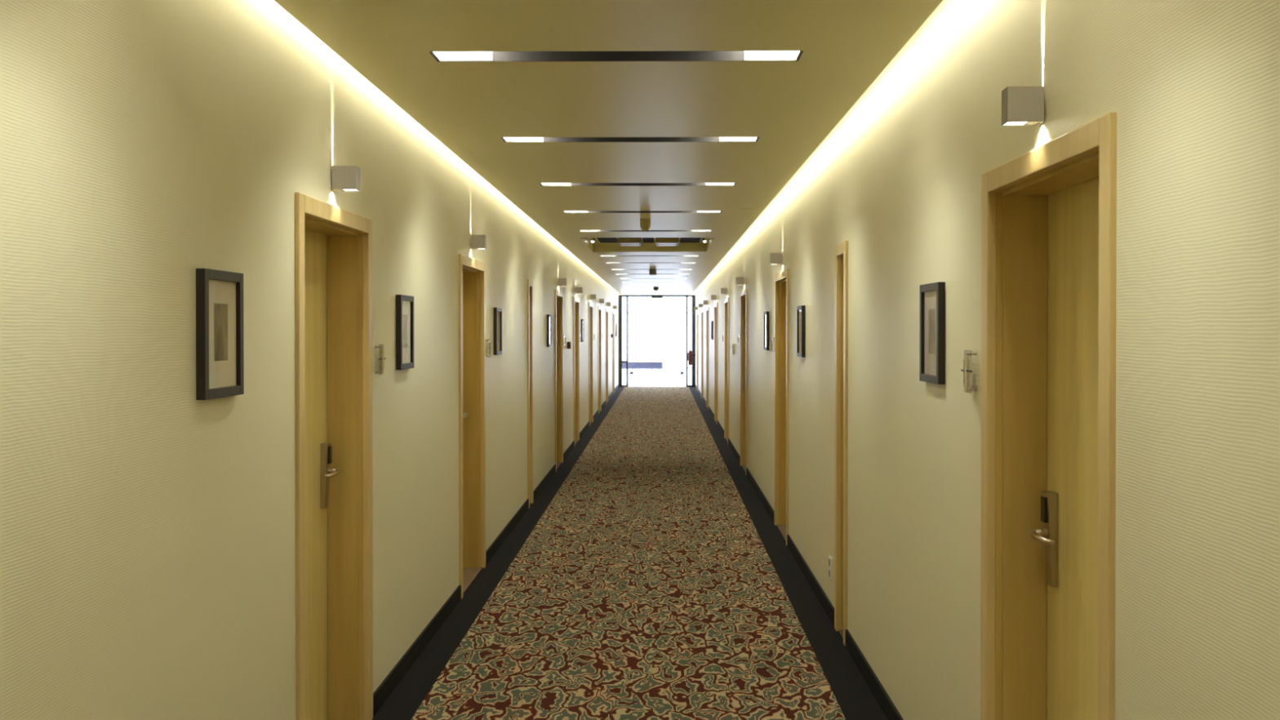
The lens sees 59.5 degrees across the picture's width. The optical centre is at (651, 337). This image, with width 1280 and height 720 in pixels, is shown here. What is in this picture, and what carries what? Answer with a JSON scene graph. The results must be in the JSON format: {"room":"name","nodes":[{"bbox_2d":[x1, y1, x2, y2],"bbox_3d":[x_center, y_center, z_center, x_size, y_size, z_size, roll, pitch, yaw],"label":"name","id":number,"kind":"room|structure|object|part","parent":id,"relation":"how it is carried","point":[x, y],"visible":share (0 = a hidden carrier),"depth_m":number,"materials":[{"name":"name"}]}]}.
{"room":"hotel corridor","nodes":[
{"label":"hotel corridor","id":0,"kind":"room"},
{"bbox_2d":[0,0,618,719],"bbox_3d":[-1.218,0.097,14.363,0.300,2.800,33.900,0,0,1],"label":"wall","id":1,"kind":"structure","parent":0,"point":[148,526],"depth_m":2.90,"materials":[{"name":"beige paint"}]},
{"bbox_2d":[195,268,244,399],"bbox_3d":[-1.161,-0.010,3.022,0.024,0.340,0.268,0,0,1],"label":"framed picture","id":2,"kind":"object","parent":1,"relation":"attached to","point":[220,326],"visible":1,"depth_m":3.00,"materials":[{"name":"black wood"}]},
{"bbox_2d":[213,302,227,360],"bbox_3d":[-1.161,-0.015,3.022,0.001,0.154,0.092,0,0,1],"label":"print","id":3,"kind":"object","parent":2,"relation":"attached to","point":[220,309],"depth_m":3.02},
{"bbox_2d":[294,192,373,719],"bbox_3d":[-1.257,0.545,4.141,0.216,2.050,0.930,0,0,1],"label":"door","id":4,"kind":"structure","parent":1,"relation":"in","point":[333,244],"depth_m":4.53,"materials":[{"name":"brown wood"}]},
{"bbox_3d":[-1.300,0.550,4.471,0.030,0.260,0.046,0,0,1],"label":"lock plate","id":5,"kind":"part","parent":4,"relation":"part of","materials":[{"name":"silver metal"}]},
{"bbox_3d":[-1.270,0.533,4.419,0.060,0.038,0.142,0,0,1],"label":"lever handle","id":6,"kind":"part","parent":4,"relation":"part of","materials":[{"name":"silver metal"}]},
{"bbox_2d":[331,165,359,191],"bbox_3d":[-1.116,-0.580,4.087,0.094,0.086,0.052,0,0,1],"label":"wall sconce","id":7,"kind":"object","parent":1,"relation":"attached to","point":[344,178],"visible":1,"depth_m":4.06,"materials":[{"name":"grey metal"}]},
{"bbox_2d":[375,345,386,373],"bbox_3d":[-1.140,0.092,4.724,0.035,0.128,0.102,0,0,1],"label":"room sign","id":8,"kind":"object","parent":1,"relation":"attached to","point":[382,358],"visible":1,"depth_m":4.70,"materials":[{"name":"plastic"}]},
{"bbox_2d":[395,294,413,369],"bbox_3d":[-1.141,-0.025,5.195,0.024,0.340,0.268,0,0,1],"label":"framed picture","id":9,"kind":"object","parent":1,"relation":"attached to","point":[404,304],"visible":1,"depth_m":5.18,"materials":[{"name":"black wood"}]},
{"bbox_2d":[403,314,407,347],"bbox_3d":[-1.140,-0.030,5.195,0.001,0.154,0.092,0,0,1],"label":"print","id":10,"kind":"object","parent":9,"relation":"attached to","point":[405,316],"depth_m":5.19},
{"bbox_2d":[458,253,485,599],"bbox_3d":[-1.229,0.524,7.101,0.216,2.050,0.930,0,0,1],"label":"door","id":11,"kind":"structure","parent":1,"relation":"in","point":[472,272],"depth_m":7.50,"materials":[{"name":"brown wood"}]},
{"bbox_3d":[-1.242,0.512,7.379,0.060,0.038,0.142,0,0,1],"label":"lever handle","id":12,"kind":"part","parent":11,"relation":"part of","materials":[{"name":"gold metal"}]},
{"bbox_2d":[470,235,486,248],"bbox_3d":[-1.089,-0.601,7.046,0.094,0.086,0.052,0,0,1],"label":"wall sconce","id":13,"kind":"object","parent":1,"relation":"attached to","point":[477,242],"visible":1,"depth_m":7.02,"materials":[{"name":"grey metal"}]},
{"bbox_2d":[485,339,491,356],"bbox_3d":[-1.112,0.071,7.683,0.035,0.128,0.102,0,0,1],"label":"room sign","id":14,"kind":"object","parent":1,"relation":"attached to","point":[490,347],"visible":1,"depth_m":7.66,"materials":[{"name":"plastic"}]},
{"bbox_2d":[373,384,618,717],"bbox_3d":[-1.062,1.455,14.371,0.012,0.085,33.900,0,0,1],"label":"baseboard","id":15,"kind":"structure","parent":1,"relation":"attached to","point":[384,691],"depth_m":5.98,"materials":[{"name":"black"}]},
{"bbox_2d":[493,307,502,355],"bbox_3d":[-1.113,-0.046,8.135,0.024,0.340,0.268,0,0,1],"label":"framed picture","id":16,"kind":"object","parent":1,"relation":"attached to","point":[497,311],"visible":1,"depth_m":8.12,"materials":[{"name":"black wood"}]},
{"bbox_2d":[497,320,498,341],"bbox_3d":[-1.113,-0.051,8.134,0.001,0.154,0.092,0,0,1],"label":"print","id":17,"kind":"object","parent":16,"relation":"attached to","point":[497,320],"depth_m":8.13},
{"bbox_2d":[527,279,533,507],"bbox_3d":[-1.159,0.502,10.188,0.134,2.050,0.345,0,0,1],"label":"door","id":18,"kind":"structure","parent":1,"relation":"in","point":[530,283],"depth_m":10.29,"materials":[{"name":"brown wood"}]},
{"bbox_2d":[546,314,551,346],"bbox_3d":[-1.079,-0.073,11.864,0.024,0.340,0.268,0,0,1],"label":"framed picture","id":19,"kind":"object","parent":1,"relation":"attached to","point":[548,316],"visible":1,"depth_m":11.73,"materials":[{"name":"black wood"}]},
{"bbox_3d":[-1.074,-0.073,11.864,0.002,0.288,0.216,0,0,1],"label":"glass","id":20,"kind":"part","parent":19,"relation":"part of","materials":[{"name":"glass"}]},
{"bbox_2d":[555,289,563,471],"bbox_3d":[-1.174,0.482,13.060,0.216,2.050,0.930,0,0,1],"label":"door","id":21,"kind":"structure","parent":1,"relation":"in","point":[558,295],"depth_m":13.46,"materials":[{"name":"brown wood"}]},
{"bbox_2d":[558,278,566,285],"bbox_3d":[-1.033,-0.644,13.006,0.094,0.086,0.052,0,0,1],"label":"wall sconce","id":22,"kind":"object","parent":1,"relation":"attached to","point":[562,282],"visible":1,"depth_m":12.98,"materials":[{"name":"grey metal"}]},
{"bbox_2d":[567,342,571,348],"bbox_3d":[-1.045,0.098,14.261,0.047,0.090,0.090,0,0,1],"label":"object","id":23,"kind":"object","parent":1,"relation":"attached to","point":[569,344],"visible":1,"depth_m":14.22,"materials":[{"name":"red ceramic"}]},
{"bbox_2d":[573,296,579,444],"bbox_3d":[-1.149,0.463,15.730,0.216,2.050,0.930,0,0,1],"label":"door","id":24,"kind":"structure","parent":1,"relation":"in","point":[575,300],"depth_m":16.13,"materials":[{"name":"brown wood"}]},
{"bbox_2d":[575,287,582,293],"bbox_3d":[-1.008,-0.663,15.676,0.094,0.086,0.052,0,0,1],"label":"wall sconce","id":25,"kind":"object","parent":1,"relation":"attached to","point":[578,290],"visible":1,"depth_m":15.65,"materials":[{"name":"grey metal"}]},
{"bbox_2d":[581,319,583,342],"bbox_3d":[-1.032,-0.108,16.864,0.024,0.340,0.268,0,0,1],"label":"framed picture","id":26,"kind":"object","parent":1,"relation":"attached to","point":[582,320],"visible":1,"depth_m":16.73,"materials":[{"name":"black wood"}]},
{"bbox_2d":[588,302,592,426],"bbox_3d":[-1.119,0.440,18.930,0.216,2.050,0.930,0,0,1],"label":"door","id":27,"kind":"structure","parent":1,"relation":"in","point":[590,304],"depth_m":19.33,"materials":[{"name":"brown wood"}]},
{"bbox_2d":[590,294,595,299],"bbox_3d":[-0.979,-0.686,18.875,0.094,0.086,0.052,0,0,1],"label":"wall sconce","id":28,"kind":"object","parent":1,"relation":"attached to","point":[592,296],"visible":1,"depth_m":18.85,"materials":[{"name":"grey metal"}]},
{"bbox_2d":[598,306,601,413],"bbox_3d":[-1.094,0.420,21.630,0.216,2.050,0.930,0,0,1],"label":"door","id":29,"kind":"structure","parent":1,"relation":"in","point":[599,307],"depth_m":22.03,"materials":[{"name":"brown wood"}]},
{"bbox_2d":[599,298,604,302],"bbox_3d":[-0.954,-0.705,21.575,0.094,0.086,0.052,0,0,1],"label":"wall sconce","id":30,"kind":"object","parent":1,"relation":"attached to","point":[601,300],"visible":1,"depth_m":21.55,"materials":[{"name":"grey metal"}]},
{"bbox_2d":[605,308,608,404],"bbox_3d":[-1.068,0.400,24.449,0.216,2.050,0.930,0,0,1],"label":"door","id":31,"kind":"structure","parent":1,"relation":"in","point":[606,309],"depth_m":24.85,"materials":[{"name":"brown wood"}]},
{"bbox_2d":[612,311,614,393],"bbox_3d":[-1.037,0.377,27.779,0.216,2.050,0.930,0,0,1],"label":"door","id":32,"kind":"structure","parent":1,"relation":"in","point":[613,312],"depth_m":28.18,"materials":[{"name":"brown wood"}]},
{"bbox_2d":[615,323,617,336],"bbox_3d":[-0.917,-0.198,29.343,0.024,0.340,0.268,0,0,1],"label":"framed picture","id":33,"kind":"object","parent":1,"relation":"attached to","point":[615,323],"visible":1,"depth_m":29.30,"materials":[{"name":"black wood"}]},
{"bbox_2d":[618,294,695,386],"bbox_3d":[0.160,0.095,31.301,2.141,2.562,0.100,0,0,1],"label":"door frame","id":34,"kind":"structure","parent":1,"relation":"in","point":[693,297],"depth_m":31.25,"materials":[{"name":"grey metal"}]},
{"bbox_3d":[-0.862,0.104,31.311,0.096,2.545,0.100,0,0,1],"label":"post","id":35,"kind":"part","parent":34,"relation":"part of","materials":[{"name":"grey metal"}]},
{"bbox_3d":[-0.669,0.104,31.309,0.050,2.545,0.100,0,0,1],"label":"post","id":36,"kind":"part","parent":34,"relation":"part of","materials":[{"name":"grey metal"}]},
{"bbox_2d":[627,296,686,386],"bbox_3d":[0.165,0.112,31.266,1.620,2.530,0.170,0,0,1],"label":"door","id":37,"kind":"structure","parent":34,"relation":"attached to","point":[652,297],"depth_m":31.25,"materials":[{"name":"clear glass"}]},
{"bbox_3d":[-0.555,-0.148,31.270,0.036,0.950,0.063,0,0,1],"label":"pull handle","id":38,"kind":"part","parent":37,"relation":"part of","materials":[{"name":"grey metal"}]},
{"bbox_3d":[0.865,-0.148,31.256,0.036,0.950,0.063,0,0,1],"label":"pull handle","id":39,"kind":"part","parent":37,"relation":"part of","materials":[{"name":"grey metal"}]},
{"bbox_3d":[0.160,-1.162,31.292,2.141,0.047,0.100,0,0,1],"label":"head rail","id":40,"kind":"part","parent":34,"relation":"part of","materials":[{"name":"grey metal"}]},
{"bbox_3d":[1.001,0.104,31.294,0.050,2.545,0.100,0,0,1],"label":"post","id":41,"kind":"part","parent":34,"relation":"part of","materials":[{"name":"grey metal"}]},
{"bbox_3d":[1.183,0.104,31.292,0.095,2.545,0.100,0,0,1],"label":"post","id":42,"kind":"part","parent":34,"relation":"part of","materials":[{"name":"grey"}]},
{"bbox_2d":[274,0,942,295],"bbox_3d":[0.002,-1.257,14.292,2.741,0.391,34.200,0,0,1],"label":"ceiling","id":43,"kind":"structure","parent":0,"point":[792,107],"depth_m":4.53,"materials":[{"name":"beige paint"}]},
{"bbox_2d":[596,237,617,242],"bbox_3d":[-0.509,-1.149,13.022,0.220,0.012,1.050,0,0,1],"label":"ceiling vent","id":44,"kind":"object","parent":43,"relation":"in","point":[600,239],"visible":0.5,"depth_m":13.07,"materials":[{"name":"black metal"}]},
{"bbox_2d":[429,50,803,62],"bbox_3d":[-0.121,-1.045,3.944,1.296,0.109,0.150,0,0,1],"label":"ceiling light","id":45,"kind":"object","parent":43,"relation":"attached to","point":[668,55],"visible":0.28,"depth_m":4.01,"materials":[{"name":"grey plastic"}]},
{"bbox_2d":[500,137,759,142],"bbox_3d":[-0.105,-1.058,5.674,1.296,0.109,0.150,0,0,1],"label":"ceiling light","id":46,"kind":"object","parent":43,"relation":"attached to","point":[504,139],"visible":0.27,"depth_m":5.75,"materials":[{"name":"grey plastic"}]},
{"bbox_2d":[617,237,642,246],"bbox_3d":[-0.244,-1.118,13.055,0.270,0.073,0.620,0,0,1],"label":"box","id":47,"kind":"object","parent":43,"relation":"attached to","point":[623,242],"visible":0.84,"depth_m":12.74,"materials":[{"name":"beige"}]},
{"bbox_2d":[538,182,736,186],"bbox_3d":[-0.089,-1.070,7.424,1.296,0.109,0.150,0,0,1],"label":"ceiling light","id":48,"kind":"object","parent":43,"relation":"attached to","point":[540,184],"visible":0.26,"depth_m":7.49,"materials":[{"name":"grey plastic"}]},
{"bbox_2d":[562,210,721,213],"bbox_3d":[-0.073,-1.082,9.154,1.296,0.109,0.150,0,0,1],"label":"ceiling light","id":49,"kind":"object","parent":43,"relation":"attached to","point":[564,211],"visible":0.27,"depth_m":9.22,"materials":[{"name":"grey plastic"}]},
{"bbox_2d":[578,230,711,231],"bbox_3d":[-0.057,-1.095,10.923,1.296,0.109,0.150,0,0,1],"label":"ceiling light","id":50,"kind":"object","parent":43,"relation":"attached to","point":[579,230],"visible":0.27,"depth_m":10.99,"materials":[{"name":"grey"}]},
{"bbox_2d":[640,218,650,231],"bbox_3d":[-0.051,-0.979,9.744,0.094,0.105,0.094,0,0,1],"label":"smoke detector","id":51,"kind":"object","parent":43,"relation":"attached to","point":[645,224],"visible":1,"depth_m":9.71,"materials":[{"name":"beige plastic"}]},
{"bbox_2d":[642,237,653,242],"bbox_3d":[-0.034,-1.149,13.018,0.130,0.012,1.050,0,0,1],"label":"ceiling vent","id":52,"kind":"object","parent":43,"relation":"in","point":[645,239],"visible":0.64,"depth_m":13.07,"materials":[{"name":"black metal"}]},
{"bbox_2d":[600,255,698,256],"bbox_3d":[-0.022,-1.121,14.613,1.296,0.109,0.150,0,0,1],"label":"ceiling light","id":53,"kind":"object","parent":43,"relation":"attached to","point":[600,255],"visible":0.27,"depth_m":14.68,"materials":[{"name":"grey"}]},
{"bbox_2d":[648,268,656,275],"bbox_3d":[0.026,-1.041,17.744,0.110,0.095,0.060,0,0,1],"label":"box","id":54,"kind":"object","parent":43,"relation":"attached to","point":[652,271],"visible":1,"depth_m":17.71,"materials":[{"name":"grey plastic"}]},
{"bbox_2d":[629,290,681,291],"bbox_3d":[0.101,-1.216,27.892,1.296,0.109,0.150,0,0,1],"label":"ceiling light","id":55,"kind":"object","parent":43,"relation":"attached to","point":[629,291],"visible":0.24,"depth_m":27.97,"materials":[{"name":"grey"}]},
{"bbox_2d":[655,237,679,246],"bbox_3d":[0.186,-1.118,13.051,0.270,0.073,0.620,0,0,1],"label":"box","id":56,"kind":"object","parent":43,"relation":"attached to","point":[660,242],"visible":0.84,"depth_m":12.74,"materials":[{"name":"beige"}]},
{"bbox_2d":[680,237,701,242],"bbox_3d":[0.456,-1.149,13.013,0.230,0.012,1.050,0,0,1],"label":"ceiling vent","id":57,"kind":"object","parent":43,"relation":"in","point":[682,239],"visible":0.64,"depth_m":13.07,"materials":[{"name":"black metal"}]},
{"bbox_2d":[372,368,888,719],"bbox_3d":[0.198,1.523,21.261,16.000,0.150,48.100,0,0,1],"label":"floor","id":58,"kind":"structure","parent":0,"point":[854,696],"depth_m":6.64,"materials":[{"name":"black"}]},
{"bbox_2d":[411,386,845,719],"bbox_3d":[-0.002,1.493,14.312,1.774,0.009,33.760,0,0,1],"label":"carpet runner","id":59,"kind":"object","parent":58,"relation":"on","point":[647,587],"visible":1,"depth_m":6.41,"materials":[{"name":"multicoloured carpet"}]},
{"bbox_2d":[622,361,662,384],"bbox_3d":[-0.351,1.048,33.238,1.380,0.650,0.450,0,0,1],"label":"bench","id":60,"kind":"object","parent":58,"relation":"on","point":[632,365],"visible":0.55,"depth_m":33.01,"materials":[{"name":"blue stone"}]},
{"bbox_3d":[-0.351,0.823,33.236,1.380,0.200,0.450,0,0,1],"label":"seat","id":61,"kind":"part","parent":60,"relation":"part of","materials":[{"name":"blue fabric"}]},
{"bbox_3d":[0.238,1.148,33.233,0.060,0.450,0.350,0,0,1],"label":"leg","id":62,"kind":"part","parent":60,"relation":"part of","materials":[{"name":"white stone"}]},
{"bbox_2d":[632,367,691,381],"bbox_3d":[0.327,1.145,35.208,6.000,0.428,0.036,0,0,1],"label":"railing","id":63,"kind":"object","parent":58,"relation":"on","point":[663,367],"visible":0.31,"depth_m":35.19,"materials":[{"name":"grey metal"}]},
{"bbox_3d":[0.327,0.949,35.206,6.000,0.036,0.036,0,0,1],"label":"rail","id":64,"kind":"part","parent":63,"relation":"part of","materials":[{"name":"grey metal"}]},
{"bbox_2d":[695,0,1279,719],"bbox_3d":[1.223,0.098,14.340,0.300,2.800,33.900,0,0,1],"label":"wall","id":65,"kind":"structure","parent":0,"point":[1193,86],"depth_m":2.73,"materials":[{"name":"beige paint"}]},
{"bbox_2d":[688,349,695,364],"bbox_3d":[1.118,0.539,30.946,0.217,0.440,0.124,0,0,1],"label":"fire extinguisher","id":66,"kind":"object","parent":65,"relation":"attached to","point":[691,354],"visible":1,"depth_m":30.90,"materials":[{"name":"red metal"}]},
{"bbox_2d":[696,311,698,391],"bbox_3d":[1.304,0.367,29.058,0.216,2.050,0.930,0,0,1],"label":"door","id":67,"kind":"structure","parent":65,"relation":"in","point":[697,343],"depth_m":29.46,"materials":[{"name":"brown wood"}]},
{"bbox_2d":[701,309,703,399],"bbox_3d":[1.272,0.392,25.658,0.216,2.050,0.930,0,0,1],"label":"door","id":68,"kind":"structure","parent":65,"relation":"in","point":[702,310],"depth_m":26.06,"materials":[{"name":"brown wood"}]},
{"bbox_2d":[702,300,707,304],"bbox_3d":[1.104,-0.713,22.721,0.094,0.086,0.052,0,0,1],"label":"wall sconce","id":69,"kind":"object","parent":65,"relation":"attached to","point":[704,302],"visible":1,"depth_m":22.70,"materials":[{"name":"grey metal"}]},
{"bbox_2d":[706,306,708,409],"bbox_3d":[1.245,0.412,22.758,0.216,2.050,0.930,0,0,1],"label":"door","id":70,"kind":"structure","parent":65,"relation":"in","point":[707,308],"depth_m":23.16,"materials":[{"name":"brown wood"}]},
{"bbox_2d":[711,320,713,339],"bbox_3d":[1.119,-0.135,20.524,0.024,0.340,0.268,0,0,1],"label":"framed picture","id":71,"kind":"object","parent":65,"relation":"attached to","point":[712,322],"visible":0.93,"depth_m":20.39,"materials":[{"name":"black wood"}]},
{"bbox_2d":[711,294,716,299],"bbox_3d":[1.071,-0.688,19.171,0.094,0.086,0.052,0,0,1],"label":"wall sconce","id":72,"kind":"object","parent":65,"relation":"attached to","point":[713,296],"visible":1,"depth_m":19.15,"materials":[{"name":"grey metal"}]},
{"bbox_2d":[714,302,717,422],"bbox_3d":[1.212,0.438,19.208,0.216,2.050,0.930,0,0,1],"label":"door","id":73,"kind":"structure","parent":65,"relation":"in","point":[716,304],"depth_m":19.61,"materials":[{"name":"brown wood"}]},
{"bbox_2d":[720,288,727,293],"bbox_3d":[1.042,-0.666,16.042,0.094,0.086,0.052,0,0,1],"label":"wall sconce","id":74,"kind":"object","parent":65,"relation":"attached to","point":[723,291],"visible":1,"depth_m":16.02,"materials":[{"name":"grey metal"}]},
{"bbox_2d":[724,297,728,444],"bbox_3d":[1.183,0.460,16.078,0.216,2.050,0.930,0,0,1],"label":"door","id":75,"kind":"structure","parent":65,"relation":"in","point":[726,300],"depth_m":16.48,"materials":[{"name":"brown wood"}]},
{"bbox_2d":[731,343,734,354],"bbox_3d":[1.058,0.146,14.492,0.033,0.140,0.100,0,0,1],"label":"wall device","id":76,"kind":"object","parent":65,"relation":"attached to","point":[732,344],"visible":1,"depth_m":14.44,"materials":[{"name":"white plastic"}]},
{"bbox_2d":[736,276,744,284],"bbox_3d":[1.011,-0.642,12.702,0.094,0.086,0.052,0,0,1],"label":"wall sconce","id":77,"kind":"object","parent":65,"relation":"attached to","point":[740,280],"visible":1,"depth_m":12.68,"materials":[{"name":"grey metal"}]},
{"bbox_2d":[740,288,747,475],"bbox_3d":[1.152,0.484,12.739,0.216,2.050,0.930,0,0,1],"label":"door","id":78,"kind":"structure","parent":65,"relation":"in","point":[744,294],"depth_m":13.14,"materials":[{"name":"brown wood"}]},
{"bbox_2d":[764,311,768,350],"bbox_3d":[1.020,-0.059,9.915,0.024,0.340,0.268,0,0,1],"label":"framed picture","id":79,"kind":"object","parent":65,"relation":"attached to","point":[766,313],"visible":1,"depth_m":9.80,"materials":[{"name":"black wood"}]},
{"bbox_3d":[1.015,-0.059,9.915,0.002,0.288,0.216,0,0,1],"label":"glass","id":80,"kind":"part","parent":79,"relation":"part of","materials":[{"name":"glass"}]},
{"bbox_2d":[770,337,774,352],"bbox_3d":[1.009,0.059,9.324,0.035,0.128,0.102,0,0,1],"label":"room sign","id":81,"kind":"object","parent":65,"relation":"attached to","point":[772,338],"visible":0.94,"depth_m":9.30,"materials":[{"name":"plastic"}]},
{"bbox_2d":[769,253,782,264],"bbox_3d":[0.974,-0.613,8.702,0.094,0.086,0.052,0,0,1],"label":"wall sconce","id":82,"kind":"object","parent":65,"relation":"attached to","point":[775,258],"visible":1,"depth_m":8.68,"materials":[{"name":"grey metal"}]},
{"bbox_2d":[773,268,788,545],"bbox_3d":[1.115,0.513,8.739,0.216,2.050,0.930,0,0,1],"label":"door","id":83,"kind":"structure","parent":65,"relation":"in","point":[781,278],"depth_m":9.14,"materials":[{"name":"brown wood"}]},
{"bbox_2d":[694,383,903,719],"bbox_3d":[1.067,1.455,14.351,0.012,0.085,33.900,0,0,1],"label":"baseboard","id":84,"kind":"structure","parent":65,"relation":"attached to","point":[890,710],"depth_m":6.15,"materials":[{"name":"black"}]},
{"bbox_2d":[796,305,805,357],"bbox_3d":[0.997,-0.041,7.455,0.024,0.340,0.268,0,0,1],"label":"framed picture","id":85,"kind":"object","parent":65,"relation":"attached to","point":[801,310],"visible":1,"depth_m":7.40,"materials":[{"name":"black wood"}]},
{"bbox_3d":[0.992,-0.041,7.455,0.002,0.288,0.216,0,0,1],"label":"glass","id":86,"kind":"part","parent":85,"relation":"part of","materials":[{"name":"glass"}]},
{"bbox_2d":[828,555,832,580],"bbox_3d":[0.992,1.276,6.200,0.012,0.120,0.080,0,0,1],"label":"wall socket","id":87,"kind":"object","parent":65,"relation":"attached to","point":[830,559],"visible":1,"depth_m":6.16,"materials":[{"name":"white plastic"}]},
{"bbox_2d":[834,240,848,644],"bbox_3d":[1.047,0.533,5.822,0.134,2.050,0.345,0,0,1],"label":"door","id":88,"kind":"structure","parent":65,"relation":"in","point":[841,428],"depth_m":5.93,"materials":[{"name":"brown wood"}]},
{"bbox_2d":[919,281,945,384],"bbox_3d":[0.964,-0.015,3.845,0.024,0.340,0.268,0,0,1],"label":"framed picture","id":89,"kind":"object","parent":65,"relation":"attached to","point":[931,295],"visible":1,"depth_m":3.83,"materials":[{"name":"black wood"}]},
{"bbox_2d":[928,308,935,354],"bbox_3d":[0.963,-0.021,3.845,0.001,0.154,0.092,0,0,1],"label":"print","id":90,"kind":"object","parent":89,"relation":"attached to","point":[931,312],"depth_m":3.84},
{"bbox_2d":[960,351,977,393],"bbox_3d":[0.954,0.102,3.369,0.035,0.128,0.102,0,0,1],"label":"room sign","id":91,"kind":"object","parent":65,"relation":"attached to","point":[965,370],"visible":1,"depth_m":3.34,"materials":[{"name":"plastic"}]},
{"bbox_2d":[1001,86,1044,125],"bbox_3d":[0.919,-0.571,2.763,0.094,0.086,0.052,0,0,1],"label":"wall sconce","id":92,"kind":"object","parent":65,"relation":"attached to","point":[1020,105],"visible":1,"depth_m":2.74,"materials":[{"name":"grey metal"}]},
{"bbox_2d":[1005,121,1026,124],"bbox_3d":[0.900,-0.533,2.763,0.051,0.005,0.046,0,0,1],"label":"diffuser","id":93,"kind":"object","parent":92,"relation":"attached to","point":[1006,122],"depth_m":2.77,"materials":[{"name":"white"}]},
{"bbox_2d":[980,111,1116,719],"bbox_3d":[1.060,0.555,2.784,0.216,2.050,0.930,0,0,1],"label":"door","id":94,"kind":"structure","parent":65,"relation":"in","point":[1049,219],"depth_m":3.11,"materials":[{"name":"brown wood"}]},
{"bbox_3d":[1.078,0.543,3.062,0.060,0.038,0.142,0,0,1],"label":"lever handle","id":95,"kind":"part","parent":94,"relation":"part of","materials":[{"name":"silver metal"}]},
{"bbox_3d":[1.109,0.560,3.114,0.030,0.260,0.046,0,0,1],"label":"lock plate","id":96,"kind":"part","parent":94,"relation":"part of","materials":[{"name":"silver metal"}]}
]}

